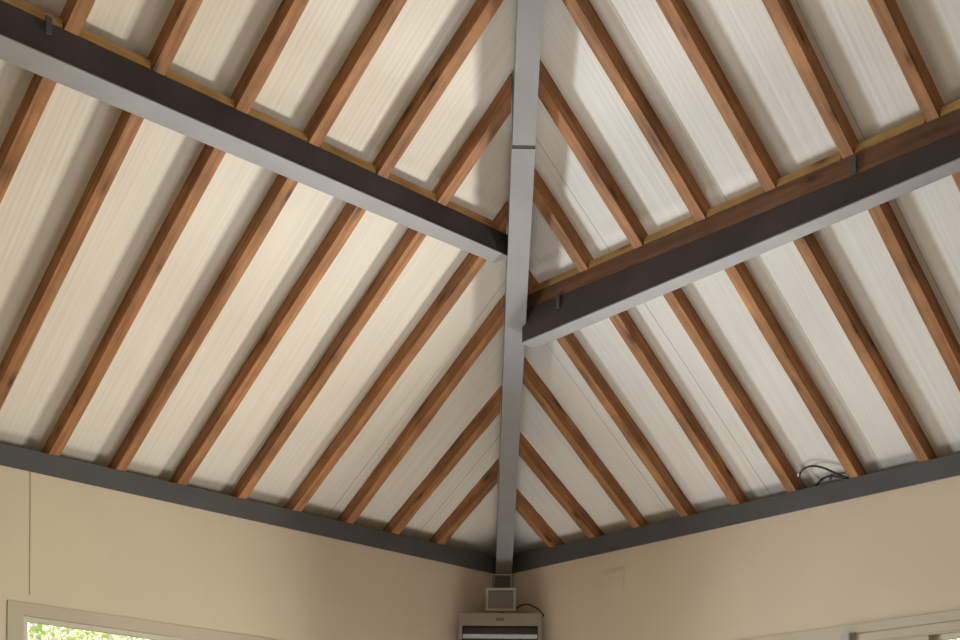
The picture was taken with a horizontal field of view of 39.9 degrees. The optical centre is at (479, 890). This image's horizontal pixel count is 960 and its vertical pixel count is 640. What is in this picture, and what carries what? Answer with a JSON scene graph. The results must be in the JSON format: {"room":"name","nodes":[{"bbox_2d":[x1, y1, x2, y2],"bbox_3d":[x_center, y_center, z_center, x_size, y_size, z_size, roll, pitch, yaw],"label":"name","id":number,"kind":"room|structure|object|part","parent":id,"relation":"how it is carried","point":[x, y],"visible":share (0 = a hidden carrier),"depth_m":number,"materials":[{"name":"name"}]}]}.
{"room":"community hall","nodes":[
{"label":"community hall","id":0,"kind":"room"},
{"bbox_2d":[0,465,498,639],"bbox_3d":[-3.932,-0.723,8.268,11.012,4.205,0.200,0,2,-43],"label":"wall","id":1,"kind":"structure","parent":0,"point":[95,549],"depth_m":9.83,"materials":[{"name":"beige paint"}]},
{"bbox_2d":[29,472,30,594],"bbox_3d":[-3.032,-2.407,8.912,0.007,0.830,0.006,0,2,-43],"label":"trim","id":2,"kind":"structure","parent":1,"relation":"attached to","point":[30,472],"depth_m":8.91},
{"bbox_2d":[7,600,274,639],"bbox_3d":[-1.921,-0.337,10.065,3.488,3.213,0.094,0,2,-43],"label":"window","id":3,"kind":"structure","parent":1,"relation":"in","point":[19,614],"depth_m":9.26,"materials":[{"name":"paint"}]},
{"bbox_3d":[-2.546,-0.331,9.515,1.602,3.048,0.040,0,2,-43],"label":"sash","id":4,"kind":"part","parent":3,"relation":"part of","materials":[{"name":"paint"}]},
{"bbox_2d":[0,443,495,573],"bbox_3d":[-3.826,-2.883,8.268,11.185,0.150,0.185,0,2,-43],"label":"beam","id":5,"kind":"structure","parent":1,"relation":"on","point":[11,456],"depth_m":9.96,"materials":[{"name":"grey metal"}]},
{"bbox_2d":[0,0,94,202],"bbox_3d":[-1.772,-4.634,6.347,0.081,3.481,5.715,0,2,-45],"label":"rafter","id":6,"kind":"object","parent":5,"relation":"on","point":[75,13],"visible":0.67,"depth_m":6.92,"materials":[{"name":"brown wood"}]},
{"bbox_2d":[0,0,202,408],"bbox_3d":[-1.573,-4.508,6.835,0.079,3.214,5.273,0,2,-43],"label":"rafter","id":7,"kind":"object","parent":5,"relation":"on","point":[182,14],"visible":1,"depth_m":7.51,"materials":[{"name":"brown wood"}]},
{"bbox_2d":[42,0,308,455],"bbox_3d":[-1.390,-4.350,7.383,0.079,2.880,4.726,0,2,-43],"label":"rafter","id":8,"kind":"object","parent":5,"relation":"on","point":[284,21],"visible":0.86,"depth_m":7.83,"materials":[{"name":"brown wood"}]},
{"bbox_2d":[108,0,406,470],"bbox_3d":[-1.215,-4.196,7.914,0.078,2.555,4.191,0,2,-43],"label":"rafter","id":9,"kind":"object","parent":5,"relation":"on","point":[386,12],"visible":0.88,"depth_m":8.07,"materials":[{"name":"brown wood"}]},
{"bbox_2d":[169,0,503,484],"bbox_3d":[-1.040,-4.037,8.457,0.080,2.221,3.642,0,2,-43],"label":"rafter","id":10,"kind":"object","parent":5,"relation":"on","point":[482,12],"visible":0.89,"depth_m":8.29,"materials":[{"name":"brown wood"}]},
{"bbox_2d":[229,74,510,498],"bbox_3d":[-0.855,-3.890,8.982,0.080,1.910,3.132,0,2,-42],"label":"rafter","id":11,"kind":"object","parent":5,"relation":"on","point":[499,109],"visible":0.9,"depth_m":8.80,"materials":[{"name":"brown wood"}]},
{"bbox_2d":[284,201,506,511],"bbox_3d":[-0.678,-3.723,9.546,0.078,1.557,2.552,0,2,-43],"label":"rafter","id":12,"kind":"object","parent":5,"relation":"on","point":[471,265],"visible":0.87,"depth_m":9.45,"materials":[{"name":"brown wood"}]},
{"bbox_2d":[337,295,503,523],"bbox_3d":[-0.493,-3.575,10.071,0.080,1.246,2.043,0,2,-42],"label":"rafter","id":13,"kind":"object","parent":5,"relation":"on","point":[493,323],"visible":0.93,"depth_m":9.93,"materials":[{"name":"brown wood"}]},
{"bbox_2d":[382,386,500,533],"bbox_3d":[-0.325,-3.408,10.627,0.080,0.894,1.463,0,2,-44],"label":"rafter","id":14,"kind":"object","parent":5,"relation":"on","point":[489,412],"visible":0.93,"depth_m":10.53,"materials":[{"name":"brown wood"}]},
{"bbox_2d":[429,459,497,544],"bbox_3d":[-0.144,-3.253,11.167,0.078,0.566,0.924,0,2,-43],"label":"rafter","id":15,"kind":"object","parent":5,"relation":"on","point":[489,479],"visible":0.92,"depth_m":11.10,"materials":[{"name":"brown wood"}]},
{"bbox_2d":[458,613,541,639],"bbox_3d":[0.170,-1.913,11.405,0.710,0.925,0.185,1,1,2],"label":"air conditioner","id":16,"kind":"object","parent":1,"relation":"attached to","point":[472,626],"visible":1,"depth_m":11.32,"materials":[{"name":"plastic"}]},
{"bbox_2d":[517,604,543,616],"bbox_3d":[0.436,-2.430,11.477,0.246,0.113,0.024,1,1,5],"label":"cable","id":17,"kind":"object","parent":16,"relation":"attached to","point":[521,604],"visible":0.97,"depth_m":11.47,"materials":[{"name":"black plastic"}]},
{"bbox_2d":[0,0,959,556],"bbox_3d":[0.286,-4.718,3.687,11.380,3.830,12.450,0,2,-43],"label":"ceiling","id":18,"kind":"structure","parent":0,"point":[71,135],"depth_m":8.28,"materials":[{"name":"white wood"}]},
{"bbox_2d":[504,475,959,639],"bbox_3d":[4.342,-0.599,7.592,0.200,4.205,12.046,0,2,-43],"label":"wall","id":19,"kind":"structure","parent":0,"point":[891,554],"depth_m":9.78,"materials":[{"name":"beige paint"}]},
{"bbox_2d":[600,568,623,595],"bbox_3d":[1.091,-2.549,10.933,0.010,0.196,0.258,0,2,-43],"label":"cover plate","id":20,"kind":"object","parent":19,"relation":"attached to","point":[611,581],"visible":1,"depth_m":10.93,"materials":[{"name":"beige paint"}]},
{"bbox_3d":[1.088,-2.549,10.931,0.002,0.150,0.200,0,2,-43],"label":"plate panel","id":21,"kind":"part","parent":20,"relation":"part of","materials":[{"name":"beige paint"}]},
{"bbox_2d":[512,453,959,572],"bbox_3d":[4.298,-2.761,7.597,0.185,0.150,12.218,0,2,-43],"label":"beam","id":22,"kind":"structure","parent":19,"relation":"on","point":[944,467],"depth_m":9.91,"materials":[{"name":"grey metal"}]},
{"bbox_2d":[495,0,542,587],"bbox_3d":[0.260,-4.554,7.797,0.147,4.027,7.915,1,1,0],"label":"beam","id":23,"kind":"structure","parent":22,"relation":"on","point":[528,29],"depth_m":8.64,"materials":[{"name":"grey metal"}]},
{"bbox_2d":[0,0,507,262],"bbox_3d":[-2.321,-4.208,6.527,6.635,0.223,0.251,0,2,-43],"label":"beam","id":24,"kind":"structure","parent":23,"relation":"attached to","point":[31,43],"depth_m":7.24,"materials":[{"name":"grey metal"}]},
{"bbox_2d":[1,0,62,28],"bbox_3d":[-2.272,-4.308,6.446,0.486,0.066,0.038,0,2,-43],"label":"batten","id":25,"kind":"object","parent":24,"relation":"on","point":[19,4],"visible":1,"depth_m":6.50,"materials":[{"name":"brown wood"}]},
{"bbox_2d":[79,29,150,69],"bbox_3d":[-1.881,-4.310,6.807,0.399,0.066,0.038,0,2,-43],"label":"batten","id":26,"kind":"object","parent":24,"relation":"on","point":[84,34],"visible":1,"depth_m":6.79,"materials":[{"name":"brown wood"}]},
{"bbox_2d":[165,69,234,107],"bbox_3d":[-1.516,-4.312,7.146,0.418,0.066,0.038,0,2,-43],"label":"batten","id":27,"kind":"object","parent":24,"relation":"on","point":[170,74],"visible":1,"depth_m":7.13,"materials":[{"name":"brown wood"}]},
{"bbox_2d":[248,108,307,141],"bbox_3d":[-1.150,-4.314,7.486,0.400,0.066,0.038,0,2,-43],"label":"batten","id":28,"kind":"object","parent":24,"relation":"on","point":[254,113],"visible":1,"depth_m":7.47,"materials":[{"name":"brown wood"}]},
{"bbox_2d":[319,141,375,173],"bbox_3d":[-0.787,-4.316,7.822,0.409,0.066,0.038,0,2,-43],"label":"batten","id":29,"kind":"object","parent":24,"relation":"on","point":[325,146],"visible":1,"depth_m":7.81,"materials":[{"name":"brown wood"}]},
{"bbox_2d":[387,173,436,200],"bbox_3d":[-0.428,-4.318,8.155,0.390,0.066,0.038,0,2,-43],"label":"batten","id":30,"kind":"object","parent":24,"relation":"on","point":[391,177],"visible":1,"depth_m":8.14,"materials":[{"name":"brown wood"}]},
{"bbox_2d":[446,201,497,229],"bbox_3d":[-0.048,-4.320,8.508,0.467,0.066,0.038,0,2,-43],"label":"batten","id":31,"kind":"object","parent":24,"relation":"on","point":[452,205],"visible":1,"depth_m":8.48,"materials":[{"name":"brown wood"}]},
{"bbox_2d":[486,574,515,612],"bbox_3d":[0.188,-2.582,11.629,0.260,0.329,0.390,1,1,2],"label":"light","id":32,"kind":"object","parent":23,"relation":"hanging from","point":[501,600],"visible":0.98,"depth_m":11.45,"materials":[{"name":"grey plastic"}]},
{"bbox_3d":[0.180,-2.514,11.450,0.260,0.199,0.030,1,1,2],"label":"light frame","id":33,"kind":"part","parent":32,"relation":"part of","materials":[{"name":"grey plastic"}]},
{"bbox_3d":[0.203,-2.700,11.771,0.136,0.155,0.030,1,1,2],"label":"foot plate","id":34,"kind":"part","parent":23,"relation":"part of","materials":[{"name":"grey metal"}]},
{"bbox_2d":[521,132,959,347],"bbox_3d":[2.702,-3.853,6.641,0.136,0.303,6.970,0,2,-43],"label":"beam","id":35,"kind":"structure","parent":23,"relation":"attached to","point":[560,316],"depth_m":7.83,"materials":[{"name":"grey metal"}]},
{"bbox_2d":[527,108,959,308],"bbox_3d":[2.700,-3.931,6.636,0.095,0.178,6.970,0,2,-43],"label":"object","id":36,"kind":"structure","parent":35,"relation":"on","point":[944,126],"depth_m":7.68,"materials":[{"name":"brown wood"}]},
{"bbox_2d":[533,267,579,292],"bbox_3d":[0.513,-4.111,8.951,0.038,0.066,0.454,0,2,-43],"label":"batten","id":37,"kind":"object","parent":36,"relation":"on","point":[574,271],"visible":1,"depth_m":8.93,"materials":[{"name":"brown wood"}]},
{"bbox_2d":[589,244,633,268],"bbox_3d":[0.858,-4.099,8.579,0.038,0.066,0.381,0,2,-43],"label":"batten","id":38,"kind":"object","parent":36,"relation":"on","point":[627,248],"visible":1,"depth_m":8.56,"materials":[{"name":"brown wood"}]},
{"bbox_2d":[644,217,695,244],"bbox_3d":[1.185,-4.087,8.227,0.038,0.066,0.401,0,2,-43],"label":"batten","id":39,"kind":"object","parent":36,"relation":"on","point":[690,220],"visible":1,"depth_m":8.21,"materials":[{"name":"brown wood"}]},
{"bbox_2d":[706,186,764,216],"bbox_3d":[1.523,-4.075,7.863,0.038,0.066,0.413,0,2,-43],"label":"batten","id":40,"kind":"object","parent":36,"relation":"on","point":[753,193],"visible":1,"depth_m":7.84,"materials":[{"name":"brown wood"}]},
{"bbox_2d":[776,152,841,186],"bbox_3d":[1.868,-4.063,7.491,0.038,0.066,0.422,0,2,-43],"label":"batten","id":41,"kind":"object","parent":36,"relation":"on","point":[836,157],"visible":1,"depth_m":7.47,"materials":[{"name":"brown wood"}]},
{"bbox_2d":[855,115,925,152],"bbox_3d":[2.212,-4.051,7.120,0.038,0.066,0.410,0,2,-43],"label":"batten","id":42,"kind":"object","parent":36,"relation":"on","point":[916,122],"visible":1,"depth_m":7.10,"materials":[{"name":"brown wood"}]},
{"bbox_2d":[940,99,959,115],"bbox_3d":[2.559,-4.039,6.746,0.038,0.066,0.431,0,2,-43],"label":"batten","id":43,"kind":"object","parent":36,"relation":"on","point":[955,105],"visible":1,"depth_m":6.85,"materials":[{"name":"brown wood"}]},
{"bbox_2d":[515,489,563,547],"bbox_3d":[0.509,-3.183,11.331,0.662,0.437,0.082,0,2,-40],"label":"rafter","id":44,"kind":"object","parent":22,"relation":"on","point":[524,508],"visible":0.83,"depth_m":11.28,"materials":[{"name":"brown wood"}]},
{"bbox_2d":[519,432,604,537],"bbox_3d":[0.673,-3.308,10.851,1.074,0.711,0.084,0,2,-40],"label":"rafter","id":45,"kind":"object","parent":22,"relation":"on","point":[528,454],"visible":0.86,"depth_m":10.79,"materials":[{"name":"brown wood"}]},
{"bbox_2d":[522,356,648,527],"bbox_3d":[0.839,-3.455,10.315,1.556,1.032,0.079,0,2,-43],"label":"rafter","id":46,"kind":"object","parent":22,"relation":"on","point":[532,381],"visible":0.87,"depth_m":10.23,"materials":[{"name":"brown wood"}]},
{"bbox_2d":[527,270,697,516],"bbox_3d":[1.011,-3.602,9.775,2.037,1.352,0.078,0,2,-44],"label":"rafter","id":47,"kind":"object","parent":22,"relation":"on","point":[569,343],"visible":0.74,"depth_m":9.80,"materials":[{"name":"brown wood"}]},
{"bbox_2d":[533,167,748,504],"bbox_3d":[1.182,-3.748,9.239,2.516,1.669,0.080,0,2,-45],"label":"rafter","id":48,"kind":"object","parent":22,"relation":"on","point":[545,202],"visible":0.76,"depth_m":9.20,"materials":[{"name":"brown wood"}]},
{"bbox_2d":[538,60,804,491],"bbox_3d":[1.355,-3.878,8.736,2.944,1.956,0.080,0,2,-44],"label":"rafter","id":49,"kind":"object","parent":22,"relation":"on","point":[549,94],"visible":0.78,"depth_m":8.64,"materials":[{"name":"brown wood"}]},
{"bbox_2d":[562,0,866,477],"bbox_3d":[1.533,-4.013,8.219,3.384,2.250,0.079,0,2,-43],"label":"rafter","id":50,"kind":"object","parent":22,"relation":"on","point":[582,12],"visible":0.84,"depth_m":7.96,"materials":[{"name":"brown wood"}]},
{"bbox_2d":[656,0,936,461],"bbox_3d":[1.718,-4.146,7.696,3.823,2.542,0.079,0,2,-42],"label":"rafter","id":51,"kind":"object","parent":22,"relation":"on","point":[677,14],"visible":0.83,"depth_m":7.88,"materials":[{"name":"brown wood"}]},
{"bbox_2d":[797,465,848,488],"bbox_3d":[2.435,-2.964,9.427,0.134,0.129,0.363,0,2,-43],"label":"cable loop","id":52,"kind":"object","parent":22,"relation":"on","point":[817,466],"visible":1,"depth_m":9.42,"materials":[{"name":"black plastic"}]},
{"bbox_2d":[762,0,959,391],"bbox_3d":[1.885,-4.298,7.148,4.322,2.874,0.080,0,2,-43],"label":"rafter","id":53,"kind":"object","parent":22,"relation":"on","point":[782,14],"visible":0.89,"depth_m":7.30,"materials":[{"name":"brown wood"}]},
{"bbox_2d":[867,0,959,191],"bbox_3d":[2.076,-4.418,6.650,4.719,3.138,0.080,0,2,-42],"label":"rafter","id":54,"kind":"object","parent":22,"relation":"on","point":[890,19],"visible":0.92,"depth_m":6.73,"materials":[{"name":"brown wood"}]},
{"bbox_2d":[743,609,959,639],"bbox_3d":[2.697,-0.259,9.268,0.110,3.213,5.235,0,2,-43],"label":"window","id":55,"kind":"structure","parent":19,"relation":"in","point":[831,633],"depth_m":9.02,"materials":[{"name":"paint"}]},
{"bbox_2d":[841,632,854,639],"bbox_3d":[2.576,-1.768,9.287,0.060,0.077,0.096,0,2,-43],"label":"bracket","id":56,"kind":"object","parent":55,"relation":"attached to","point":[847,636],"visible":1,"depth_m":9.26,"materials":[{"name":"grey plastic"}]},
{"bbox_3d":[2.570,-1.767,9.281,0.042,0.064,0.070,0,2,-43],"label":"bracket arm","id":57,"kind":"part","parent":56,"relation":"part of","materials":[{"name":"grey plastic"}]},
{"bbox_3d":[2.011,-1.681,9.977,0.044,0.128,2.975,0,2,-43],"label":"header panel","id":58,"kind":"part","parent":55,"relation":"part of","materials":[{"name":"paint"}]},
{"bbox_3d":[3.732,-0.192,8.197,0.040,2.990,2.035,0,2,-43],"label":"sash","id":59,"kind":"part","parent":55,"relation":"part of","materials":[{"name":"paint"}]},
{"label":"outside","id":60,"kind":"structure","parent":0,"visible":0},
{"bbox_3d":[0.143,1.544,11.968,120.000,0.130,120.000,0,2,-43],"label":"ground","id":61,"kind":"structure","parent":60,"visible":0},
{"bbox_2d":[28,622,151,639],"bbox_3d":[-5.181,-2.113,19.691,5.168,6.724,5.444,0,1,-35],"label":"tree","id":62,"kind":"object","parent":61,"relation":"on","point":[41,628],"visible":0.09,"depth_m":18.79,"materials":[{"name":"green plant"}]}
]}

